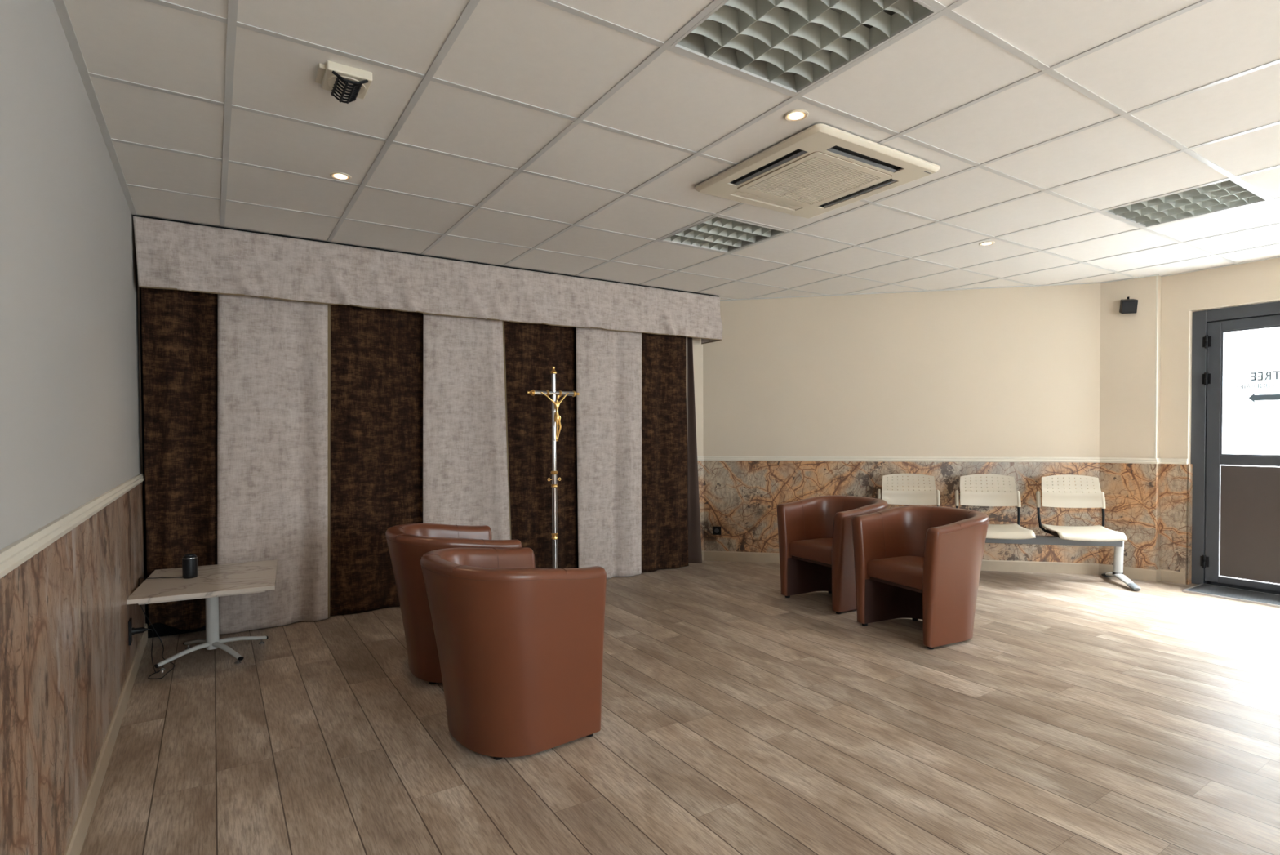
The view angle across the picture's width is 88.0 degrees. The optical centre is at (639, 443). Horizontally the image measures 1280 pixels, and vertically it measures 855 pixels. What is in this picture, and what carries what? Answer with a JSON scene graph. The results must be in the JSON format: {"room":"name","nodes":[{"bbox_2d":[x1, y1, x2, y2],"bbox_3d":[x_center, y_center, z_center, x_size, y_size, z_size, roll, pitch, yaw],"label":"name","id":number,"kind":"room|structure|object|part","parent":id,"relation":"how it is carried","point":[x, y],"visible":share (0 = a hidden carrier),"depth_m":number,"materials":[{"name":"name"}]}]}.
{"room":"funeral home","nodes":[
{"label":"funeral home","id":0,"kind":"room"},
{"bbox_2d":[0,0,141,549],"bbox_3d":[-0.948,-0.112,0.652,0.150,2.677,8.180,-1,1,-33],"label":"wall","id":1,"kind":"structure","parent":0,"point":[70,426],"depth_m":1.88,"materials":[{"name":"white paint"}]},
{"bbox_2d":[0,472,144,577],"bbox_3d":[-0.834,0.248,0.643,0.022,0.045,8.030,-1,1,-33],"label":"trim","id":2,"kind":"structure","parent":1,"relation":"attached to","point":[17,553],"depth_m":1.73,"materials":[{"name":"beige wood"}]},
{"bbox_2d":[0,481,145,854],"bbox_3d":[-0.835,0.703,0.648,0.011,0.867,8.029,-1,1,-33],"label":"wainscoting","id":3,"kind":"structure","parent":1,"relation":"attached to","point":[66,655],"depth_m":1.80,"materials":[{"name":"stone"}]},
{"bbox_2d":[52,0,137,217],"bbox_3d":[-0.839,-1.253,0.616,0.026,0.008,8.030,-1,1,-33],"label":"trim","id":4,"kind":"structure","parent":1,"relation":"attached to","point":[60,5],"depth_m":2.39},
{"bbox_2d":[64,622,147,854],"bbox_3d":[-0.829,1.179,0.660,0.022,0.094,8.030,-1,1,-33],"label":"baseboard","id":5,"kind":"structure","parent":1,"relation":"attached to","point":[74,846],"depth_m":2.37,"materials":[{"name":"brown wood"}]},
{"bbox_2d":[128,617,132,645],"bbox_3d":[-2.488,0.915,3.233,0.010,0.116,0.080,-1,1,-33],"label":"wall socket","id":6,"kind":"object","parent":1,"relation":"attached to","point":[130,622],"visible":0.98,"depth_m":3.20,"materials":[{"name":"black plastic"}]},
{"bbox_2d":[131,626,148,635],"bbox_3d":[-2.456,0.914,3.254,0.066,0.036,0.036,-1,1,-33],"label":"plug","id":7,"kind":"object","parent":6,"relation":"attached to","point":[141,629],"visible":1,"depth_m":3.24,"materials":[{"name":"black plastic"}]},
{"bbox_2d":[137,272,703,472],"bbox_3d":[-1.228,-0.195,5.250,4.370,2.677,0.150,-1,1,-33],"label":"wall","id":8,"kind":"structure","parent":0,"point":[696,342],"depth_m":6.30,"materials":[{"name":"beige paint"}]},
{"bbox_2d":[697,456,703,461],"bbox_3d":[-1.201,0.167,5.171,4.320,0.045,0.022,-1,1,-33],"label":"trim","id":9,"kind":"structure","parent":8,"relation":"attached to","point":[699,458],"depth_m":6.31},
{"bbox_2d":[697,460,703,551],"bbox_3d":[-1.201,0.621,5.184,4.319,0.867,0.011,-1,1,-33],"label":"trim","id":10,"kind":"structure","parent":8,"relation":"attached to","point":[700,464],"depth_m":6.33,"materials":[{"name":"stone"}]},
{"bbox_2d":[702,550,704,560],"bbox_3d":[-1.196,1.097,5.188,4.320,0.094,0.022,-1,1,-33],"label":"baseboard","id":11,"kind":"structure","parent":8,"relation":"attached to","point":[703,551],"depth_m":6.34,"materials":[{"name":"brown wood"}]},
{"bbox_2d":[63,0,1279,299],"bbox_3d":[1.922,-1.312,2.623,7.171,0.015,8.398,-1,1,-33],"label":"ceiling","id":12,"kind":"structure","parent":0,"point":[532,52],"depth_m":2.74,"materials":[{"name":"tile"}]},
{"bbox_2d":[141,287,217,630],"bbox_3d":[-2.770,-0.061,4.024,0.394,2.412,0.092,-1,1,-30],"label":"curtain","id":13,"kind":"object","parent":12,"relation":"hanging from","point":[180,328],"visible":0.72,"depth_m":4.00,"materials":[{"name":"brown fabric"}]},
{"bbox_2d":[217,293,331,634],"bbox_3d":[-2.321,-0.056,4.228,0.674,2.434,0.063,-1,1,-33],"label":"curtain","id":14,"kind":"object","parent":12,"relation":"hanging from","point":[273,355],"visible":0.78,"depth_m":4.21,"materials":[{"name":"grey fabric"}]},
{"bbox_2d":[329,172,351,180],"bbox_3d":[-1.450,-1.299,3.208,0.096,0.011,0.096,-1,1,-33],"label":"recessed light","id":15,"kind":"object","parent":12,"relation":"in","point":[338,175],"visible":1,"depth_m":3.20,"materials":[{"name":"beige plastic"}]},
{"bbox_3d":[-1.450,-1.299,3.208,0.057,0.008,0.057,-1,1,-33],"label":"bulb","id":16,"kind":"part","parent":15,"relation":"part of","materials":[{"name":"white glass"}]},
{"bbox_2d":[315,60,372,103],"bbox_3d":[-1.033,-1.254,2.308,0.164,0.065,0.163,-1,1,-33],"label":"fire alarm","id":17,"kind":"object","parent":12,"relation":"attached to","point":[335,77],"visible":1,"depth_m":2.28,"materials":[{"name":"beige plastic"}]},
{"bbox_3d":[-1.027,-1.253,2.317,0.124,0.005,0.124,-1,1,-33],"label":"dish","id":18,"kind":"part","parent":17,"relation":"part of","materials":[{"name":"beige plastic"}]},
{"bbox_2d":[139,287,578,637],"bbox_3d":[-1.338,-0.084,5.038,3.928,2.456,0.016,-1,1,-33],"label":"cloth","id":19,"kind":"object","parent":12,"relation":"hanging from","point":[162,629],"visible":0.02,"depth_m":4.00,"materials":[{"name":"black fabric"}]},
{"bbox_2d":[329,304,422,615],"bbox_3d":[-1.829,-0.065,4.608,0.670,2.434,0.046,-1,1,-35],"label":"curtain","id":20,"kind":"object","parent":12,"relation":"hanging from","point":[376,354],"visible":0.75,"depth_m":4.59,"materials":[{"name":"brown fabric"}]},
{"bbox_2d":[132,214,722,344],"bbox_3d":[-1.120,-1.122,5.004,4.300,0.414,0.328,-1,1,-33],"label":"valance","id":21,"kind":"object","parent":12,"relation":"hanging from","point":[171,255],"visible":1,"depth_m":4.52,"materials":[{"name":"grey fabric"}]},
{"bbox_2d":[422,313,511,539],"bbox_3d":[-1.268,-0.073,4.898,0.690,2.434,0.071,-1,1,-33],"label":"curtain","id":22,"kind":"object","parent":12,"relation":"hanging from","point":[466,473],"visible":0.64,"depth_m":4.89,"materials":[{"name":"grey fabric"}]},
{"bbox_2d":[504,320,577,568],"bbox_3d":[-0.803,-0.082,5.273,0.665,2.434,0.073,-1,1,-33],"label":"curtain","id":23,"kind":"object","parent":12,"relation":"hanging from","point":[531,350],"visible":0.56,"depth_m":5.29,"materials":[{"name":"brown fabric"}]},
{"bbox_2d":[575,327,641,578],"bbox_3d":[-0.243,-0.090,5.562,0.653,2.434,0.083,-1,1,-33],"label":"curtain","id":24,"kind":"object","parent":12,"relation":"hanging from","point":[609,362],"visible":0.86,"depth_m":5.55,"materials":[{"name":"grey fabric"}]},
{"bbox_2d":[641,333,688,572],"bbox_3d":[0.210,-0.099,5.897,0.545,2.434,0.058,-1,1,-33],"label":"curtain","id":25,"kind":"object","parent":12,"relation":"hanging from","point":[664,521],"visible":0.89,"depth_m":5.92,"materials":[{"name":"brown fabric"}]},
{"bbox_2d":[88,0,1279,299],"bbox_3d":[2.027,-1.300,2.461,7.152,0.003,8.040,-1,1,-33],"label":"ceiling grid","id":26,"kind":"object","parent":12,"relation":"attached to","point":[232,24],"depth_m":2.78,"materials":[{"name":"white metal"}]},
{"bbox_2d":[687,337,702,563],"bbox_3d":[0.498,-0.115,6.050,0.132,2.410,0.024,0,1,5],"label":"drape","id":27,"kind":"object","parent":12,"relation":"hanging from","point":[695,553],"visible":0.8,"depth_m":6.06,"materials":[{"name":"grey fabric"}]},
{"bbox_2d":[660,215,786,253],"bbox_3d":[0.525,-1.375,4.218,0.572,0.103,0.572,-1,1,-33],"label":"light","id":28,"kind":"object","parent":12,"relation":"attached to","point":[718,233],"visible":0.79,"depth_m":4.25,"materials":[{"name":"metal"}]},
{"bbox_3d":[0.356,-1.355,4.109,0.020,0.062,0.560,-1,1,-33],"label":"louvre blade","id":29,"kind":"part","parent":28,"relation":"part of","materials":[{"name":"metal"}]},
{"bbox_3d":[0.424,-1.356,4.152,0.020,0.062,0.560,-1,1,-33],"label":"louvre blade","id":30,"kind":"part","parent":28,"relation":"part of","materials":[{"name":"metal"}]},
{"bbox_3d":[0.492,-1.357,4.196,0.020,0.062,0.560,-1,1,-33],"label":"louvre blade","id":31,"kind":"part","parent":28,"relation":"part of","materials":[{"name":"metal"}]},
{"bbox_3d":[0.559,-1.358,4.240,0.020,0.062,0.560,-1,1,-33],"label":"louvre blade","id":32,"kind":"part","parent":28,"relation":"part of","materials":[{"name":"metal"}]},
{"bbox_3d":[0.627,-1.359,4.284,0.020,0.062,0.560,-1,1,-33],"label":"louvre blade","id":33,"kind":"part","parent":28,"relation":"part of","materials":[{"name":"metal"}]},
{"bbox_3d":[0.695,-1.360,4.327,0.020,0.062,0.560,-1,1,-33],"label":"louvre blade","id":34,"kind":"part","parent":28,"relation":"part of","materials":[{"name":"metal"}]},
{"bbox_2d":[783,109,808,121],"bbox_3d":[0.616,-1.298,2.614,0.096,0.011,0.096,-1,1,-33],"label":"recessed light","id":35,"kind":"object","parent":12,"relation":"in","point":[796,115],"visible":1,"depth_m":2.61,"materials":[{"name":"white"}]},
{"bbox_3d":[0.616,-1.298,2.614,0.057,0.008,0.057,-1,1,-33],"label":"bulb","id":36,"kind":"part","parent":35,"relation":"part of","materials":[{"name":"white glass"}]},
{"bbox_2d":[671,0,939,94],"bbox_3d":[0.493,-1.335,2.051,0.572,0.103,0.572,-1,1,-33],"label":"light","id":37,"kind":"object","parent":12,"relation":"attached to","point":[791,46],"visible":0.98,"depth_m":2.13,"materials":[{"name":"metal"}]},
{"bbox_3d":[0.384,-1.320,2.221,0.560,0.062,0.020,-1,1,-33],"label":"louvre blade","id":38,"kind":"part","parent":37,"relation":"part of","materials":[{"name":"metal"}]},
{"bbox_3d":[0.428,-1.319,2.153,0.560,0.062,0.020,-1,1,-33],"label":"louvre blade","id":39,"kind":"part","parent":37,"relation":"part of","materials":[{"name":"metal"}]},
{"bbox_3d":[0.472,-1.318,2.086,0.560,0.062,0.020,-1,1,-33],"label":"louvre blade","id":40,"kind":"part","parent":37,"relation":"part of","materials":[{"name":"metal"}]},
{"bbox_3d":[0.515,-1.317,2.018,0.560,0.062,0.020,-1,1,-33],"label":"louvre blade","id":41,"kind":"part","parent":37,"relation":"part of","materials":[{"name":"metal"}]},
{"bbox_3d":[0.559,-1.316,1.950,0.560,0.062,0.020,-1,1,-33],"label":"louvre blade","id":42,"kind":"part","parent":37,"relation":"part of","materials":[{"name":"metal"}]},
{"bbox_3d":[0.603,-1.315,1.883,0.560,0.062,0.020,-1,1,-33],"label":"louvre blade","id":43,"kind":"part","parent":37,"relation":"part of","materials":[{"name":"metal"}]},
{"bbox_2d":[694,124,939,218],"bbox_3d":[0.845,-1.289,3.237,0.836,0.029,0.836,-1,1,-33],"label":"air conditioner","id":44,"kind":"object","parent":12,"relation":"attached to","point":[800,184],"visible":1,"depth_m":3.13,"materials":[{"name":"beige plastic"}]},
{"bbox_2d":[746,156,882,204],"bbox_3d":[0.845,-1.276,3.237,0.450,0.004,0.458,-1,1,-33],"label":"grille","id":45,"kind":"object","parent":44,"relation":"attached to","point":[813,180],"depth_m":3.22,"materials":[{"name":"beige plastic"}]},
{"bbox_2d":[737,151,892,207],"bbox_3d":[0.845,-1.277,3.237,0.531,0.004,0.531,-1,1,-33],"label":"grille","id":46,"kind":"object","parent":44,"relation":"attached to","point":[811,179],"depth_m":3.20,"materials":[{"name":"beige plastic"}]},
{"bbox_2d":[978,240,995,245],"bbox_3d":[2.312,-1.339,4.415,0.096,0.011,0.096,-1,1,-33],"label":"recessed light","id":47,"kind":"object","parent":12,"relation":"in","point":[989,242],"visible":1,"depth_m":4.41,"materials":[{"name":"white"}]},
{"bbox_2d":[1102,178,1268,227],"bbox_3d":[3.027,-1.377,3.688,0.572,0.103,0.572,-1,1,-33],"label":"light","id":48,"kind":"object","parent":12,"relation":"attached to","point":[1229,193],"visible":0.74,"depth_m":3.71,"materials":[{"name":"metal"}]},
{"bbox_3d":[2.918,-1.363,3.857,0.560,0.062,0.020,-1,1,-33],"label":"louvre blade","id":49,"kind":"part","parent":48,"relation":"part of","materials":[{"name":"metal"}]},
{"bbox_3d":[2.962,-1.361,3.789,0.560,0.062,0.020,-1,1,-33],"label":"louvre blade","id":50,"kind":"part","parent":48,"relation":"part of","materials":[{"name":"metal"}]},
{"bbox_3d":[3.006,-1.361,3.722,0.560,0.062,0.020,-1,1,-33],"label":"louvre blade","id":51,"kind":"part","parent":48,"relation":"part of","materials":[{"name":"metal"}]},
{"bbox_3d":[3.049,-1.359,3.654,0.560,0.062,0.020,-1,1,-33],"label":"louvre blade","id":52,"kind":"part","parent":48,"relation":"part of","materials":[{"name":"metal"}]},
{"bbox_3d":[3.093,-1.358,3.586,0.560,0.062,0.020,-1,1,-33],"label":"louvre blade","id":53,"kind":"part","parent":48,"relation":"part of","materials":[{"name":"metal"}]},
{"bbox_3d":[3.137,-1.357,3.519,0.560,0.062,0.020,-1,1,-33],"label":"louvre blade","id":54,"kind":"part","parent":48,"relation":"part of","materials":[{"name":"metal"}]},
{"bbox_2d":[80,560,1279,854],"bbox_3d":[2.004,1.226,2.651,7.500,0.100,8.700,-1,1,-33],"label":"floor","id":55,"kind":"structure","parent":0,"point":[1079,713],"depth_m":2.65,"materials":[{"name":"brown wood"}]},
{"bbox_2d":[137,576,182,679],"bbox_3d":[-2.545,0.955,3.541,0.190,0.451,0.559,-1,1,-42],"label":"power cable","id":56,"kind":"object","parent":55,"relation":"on","point":[173,576],"visible":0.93,"depth_m":3.60,"materials":[{"name":"black plastic"}]},
{"bbox_2d":[127,559,277,671],"bbox_3d":[-2.377,0.958,3.680,0.630,0.440,0.810,-1,1,-28],"label":"side table","id":57,"kind":"object","parent":55,"relation":"on","point":[211,582],"visible":0.98,"depth_m":3.60,"materials":[{"name":"white laminate"}]},
{"bbox_3d":[-2.451,1.128,3.555,0.035,0.063,0.258,0,1,30],"label":"leg","id":58,"kind":"part","parent":57,"relation":"part of","materials":[{"name":"grey metal"}]},
{"bbox_2d":[182,553,197,577],"bbox_3d":[-2.495,0.674,3.671,0.072,0.128,0.072,-1,1,-33],"label":"speaker","id":59,"kind":"object","parent":57,"relation":"on","point":[189,561],"visible":1,"depth_m":3.65},
{"bbox_3d":[-2.506,1.124,3.756,0.258,0.063,0.035,0,1,29],"label":"leg","id":60,"kind":"part","parent":57,"relation":"part of","materials":[{"name":"grey metal"}]},
{"bbox_3d":[-2.251,1.126,3.614,0.248,0.063,0.035,0,1,29],"label":"leg","id":61,"kind":"part","parent":57,"relation":"part of","materials":[{"name":"grey metal"}]},
{"bbox_3d":[-2.288,1.122,3.809,0.035,0.064,0.267,0,1,35],"label":"leg","id":62,"kind":"part","parent":57,"relation":"part of","materials":[{"name":"silver metal"}]},
{"bbox_2d":[385,523,522,684],"bbox_3d":[-1.007,0.804,3.486,0.608,0.742,0.666,-1,1,-28],"label":"armchair","id":63,"kind":"object","parent":55,"relation":"on","point":[406,543],"visible":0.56,"depth_m":3.23,"materials":[{"name":"brown leather"}]},
{"bbox_2d":[420,546,606,759],"bbox_3d":[-0.566,0.816,2.731,0.608,0.742,0.666,-1,1,-39],"label":"armchair","id":64,"kind":"object","parent":55,"relation":"on","point":[520,644],"visible":1,"depth_m":2.50,"materials":[{"name":"brown leather"}]},
{"bbox_2d":[526,366,579,568],"bbox_3d":[-0.643,0.282,4.975,0.335,1.727,0.269,0,1,8],"label":"crucifix","id":65,"kind":"object","parent":55,"relation":"on","point":[556,417],"visible":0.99,"depth_m":4.96,"materials":[{"name":"silver metal"}]},
{"bbox_2d":[777,494,888,613],"bbox_3d":[1.441,0.767,4.822,0.608,0.742,0.666,-1,1,-29],"label":"armchair","id":66,"kind":"object","parent":55,"relation":"on","point":[816,549],"visible":0.79,"depth_m":4.89,"materials":[{"name":"brown leather"}]},
{"bbox_2d":[788,537,832,564],"bbox_3d":[1.386,0.760,4.791,0.408,0.122,0.452,-1,1,-29],"label":"seat cushion","id":67,"kind":"object","parent":66,"relation":"on","point":[815,550],"depth_m":4.73,"materials":[{"name":"leather"}]},
{"bbox_3d":[1.397,0.832,4.798,0.376,0.022,0.444,-1,1,-29],"label":"seat","id":68,"kind":"part","parent":66,"relation":"part of","materials":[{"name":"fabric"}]},
{"bbox_2d":[852,505,989,648],"bbox_3d":[1.766,0.779,4.086,0.608,0.742,0.666,-1,1,-26],"label":"armchair","id":69,"kind":"object","parent":55,"relation":"on","point":[924,562],"visible":1,"depth_m":3.99,"materials":[{"name":"brown leather"}]},
{"bbox_2d":[866,555,924,589],"bbox_3d":[1.709,0.772,4.058,0.408,0.122,0.452,-1,1,-26],"label":"seat cushion","id":70,"kind":"object","parent":69,"relation":"on","point":[902,571],"depth_m":4.00,"materials":[{"name":"leather"}]},
{"bbox_3d":[1.720,0.844,4.064,0.376,0.022,0.444,-1,1,-26],"label":"seat","id":71,"kind":"part","parent":69,"relation":"part of","materials":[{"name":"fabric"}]},
{"bbox_2d":[877,473,1140,590],"bbox_3d":[2.915,0.686,5.478,1.972,0.860,0.576,0,1,12],"label":"bench","id":72,"kind":"object","parent":55,"relation":"on","point":[970,495],"visible":0.93,"depth_m":5.49,"materials":[{"name":"grey metal"}]},
{"bbox_3d":[2.326,0.390,5.739,0.445,0.271,0.081,0,1,12],"label":"backrest","id":73,"kind":"part","parent":72,"relation":"part of","materials":[{"name":"beige plastic"}]},
{"bbox_3d":[2.942,0.390,5.607,0.445,0.271,0.081,0,1,12],"label":"backrest","id":74,"kind":"part","parent":72,"relation":"part of","materials":[{"name":"beige plastic"}]},
{"bbox_3d":[2.900,0.704,5.409,0.471,0.075,0.434,0,1,12],"label":"seat","id":75,"kind":"part","parent":72,"relation":"part of","materials":[{"name":"beige plastic"}]},
{"bbox_3d":[3.558,0.389,5.474,0.445,0.271,0.081,0,1,12],"label":"backrest","id":76,"kind":"part","parent":72,"relation":"part of","materials":[{"name":"beige plastic"}]},
{"bbox_3d":[3.516,0.703,5.276,0.471,0.075,0.434,0,1,12],"label":"seat","id":77,"kind":"part","parent":72,"relation":"part of","materials":[{"name":"beige plastic"}]},
{"bbox_3d":[3.856,0.895,5.332,0.066,0.349,0.079,0,1,12],"label":"leg","id":78,"kind":"part","parent":72,"relation":"part of","materials":[{"name":"silver metal"}]},
{"bbox_2d":[1182,582,1279,607],"bbox_3d":[4.702,1.121,4.512,0.405,0.012,1.510,-1,1,-33],"label":"threshold","id":79,"kind":"object","parent":55,"relation":"on","point":[1224,592],"visible":1,"depth_m":4.91,"materials":[{"name":"metal"}]},
{"bbox_2d":[702,283,1100,457],"bbox_3d":[2.303,-0.229,6.127,3.618,2.677,0.424,0,1,14],"label":"wall","id":80,"kind":"structure","parent":0,"point":[1006,371],"depth_m":5.95,"materials":[{"name":"beige paint"}]},
{"bbox_2d":[712,525,720,534],"bbox_3d":[0.734,0.824,6.321,0.080,0.080,0.010,0,1,12],"label":"wall socket","id":81,"kind":"object","parent":80,"relation":"attached to","point":[716,530],"visible":1,"depth_m":6.32,"materials":[{"name":"black plastic"}]},
{"bbox_2d":[704,550,1098,574],"bbox_3d":[2.262,1.066,6.003,3.380,0.094,0.022,0,1,12],"label":"baseboard","id":82,"kind":"structure","parent":80,"relation":"attached to","point":[709,555],"depth_m":5.79,"materials":[{"name":"brown wood"}]},
{"bbox_2d":[703,460,1099,563],"bbox_3d":[2.261,0.589,5.999,3.379,0.867,0.011,0,1,12],"label":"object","id":83,"kind":"structure","parent":80,"relation":"attached to","point":[741,498],"depth_m":6.06,"materials":[{"name":"stone"}]},
{"bbox_2d":[703,456,1099,462],"bbox_3d":[2.257,0.135,5.986,3.380,0.045,0.022,0,1,12],"label":"trim","id":84,"kind":"structure","parent":80,"relation":"attached to","point":[913,459],"depth_m":5.95,"materials":[{"name":"beige wood"}]},
{"bbox_2d":[720,256,1279,301],"bbox_3d":[4.357,-1.343,4.258,8.428,0.007,1.617,1,1,39],"label":"trim","id":85,"kind":"structure","parent":80,"relation":"attached to","point":[1276,256],"depth_m":5.74,"materials":[{"name":"white"}]},
{"bbox_2d":[1099,257,1279,573],"bbox_3d":[5.619,-0.195,3.441,0.490,2.677,5.740,-1,1,-33],"label":"wall","id":86,"kind":"structure","parent":0,"point":[1127,340],"depth_m":5.39,"materials":[{"name":"beige paint"}]},
{"bbox_2d":[1098,462,1155,569],"bbox_3d":[4.047,0.590,5.508,0.388,0.867,0.011,1,1,45],"label":"trim","id":87,"kind":"structure","parent":86,"relation":"attached to","point":[1129,489],"depth_m":5.48,"materials":[{"name":"stone"}]},
{"bbox_2d":[1098,563,1156,581],"bbox_3d":[4.049,1.066,5.511,0.396,0.094,0.022,1,1,45],"label":"baseboard","id":88,"kind":"structure","parent":86,"relation":"attached to","point":[1143,574],"depth_m":5.46,"materials":[{"name":"brown wood"}]},
{"bbox_2d":[1099,457,1157,463],"bbox_3d":[4.044,0.136,5.493,0.396,0.045,0.022,1,1,45],"label":"trim","id":89,"kind":"structure","parent":86,"relation":"attached to","point":[1102,460],"depth_m":5.48,"materials":[{"name":"beige wood"}]},
{"bbox_2d":[1119,296,1137,313],"bbox_3d":[4.019,-1.144,5.453,0.109,0.148,0.145,0,1,25],"label":"wall speaker","id":90,"kind":"object","parent":86,"relation":"attached to","point":[1127,305],"visible":1,"depth_m":5.40,"materials":[{"name":"black plastic"}]},
{"bbox_2d":[1120,301,1135,312],"bbox_3d":[3.986,-1.120,5.406,0.090,0.088,0.031,0,1,25],"label":"grille","id":91,"kind":"object","parent":90,"relation":"attached to","point":[1126,306],"depth_m":5.40,"materials":[{"name":"black plastic"}]},
{"bbox_2d":[1154,275,1158,457],"bbox_3d":[4.181,-0.623,5.362,0.014,1.476,0.010,-1,1,-33],"label":"trim","id":92,"kind":"structure","parent":86,"relation":"attached to","point":[1157,277],"depth_m":5.36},
{"bbox_2d":[1155,463,1160,569],"bbox_3d":[4.219,0.591,5.398,0.099,0.867,0.011,-1,1,-33],"label":"trim","id":93,"kind":"structure","parent":86,"relation":"attached to","point":[1157,465],"depth_m":5.39,"materials":[{"name":"stone"}]},
{"bbox_2d":[1155,568,1160,582],"bbox_3d":[4.221,1.067,5.401,0.108,0.094,0.022,-1,1,-33],"label":"baseboard","id":94,"kind":"structure","parent":86,"relation":"attached to","point":[1157,571],"depth_m":5.39,"materials":[{"name":"brown wood"}]},
{"bbox_2d":[1156,457,1161,463],"bbox_3d":[4.216,0.137,5.384,0.108,0.045,0.022,-1,1,-33],"label":"trim","id":95,"kind":"structure","parent":86,"relation":"attached to","point":[1158,460],"depth_m":5.38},
{"bbox_2d":[1160,568,1186,584],"bbox_3d":[4.301,1.068,5.356,0.022,0.094,0.185,-1,1,-33],"label":"baseboard","id":96,"kind":"structure","parent":86,"relation":"attached to","point":[1170,575],"depth_m":5.34,"materials":[{"name":"brown wood"}]},
{"bbox_2d":[1160,463,1187,572],"bbox_3d":[4.303,0.591,5.349,0.011,0.867,0.184,-1,1,-33],"label":"trim","id":97,"kind":"structure","parent":86,"relation":"attached to","point":[1174,477],"depth_m":5.34,"materials":[{"name":"stone"}]},
{"bbox_2d":[1160,457,1187,464],"bbox_3d":[4.296,0.137,5.339,0.022,0.045,0.185,-1,1,-33],"label":"trim","id":98,"kind":"structure","parent":86,"relation":"attached to","point":[1164,460],"depth_m":5.32,"materials":[{"name":"beige wood"}]},
{"bbox_2d":[1186,463,1192,584],"bbox_3d":[4.392,0.637,5.291,0.097,0.957,0.011,-1,1,-33],"label":"trim","id":99,"kind":"structure","parent":86,"relation":"attached to","point":[1189,495],"depth_m":5.28,"materials":[{"name":"stone"}]},
{"bbox_2d":[1191,301,1279,594],"bbox_3d":[4.942,0.043,4.495,0.150,2.168,1.938,-1,1,-33],"label":"door","id":100,"kind":"structure","parent":86,"relation":"in","point":[1236,508],"depth_m":5.13,"materials":[{"name":"metal"}]},
{"bbox_3d":[4.729,0.600,4.886,0.040,0.859,0.686,-1,1,-33],"label":"infill panel","id":101,"kind":"part","parent":100,"relation":"part of","materials":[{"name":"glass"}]}
]}

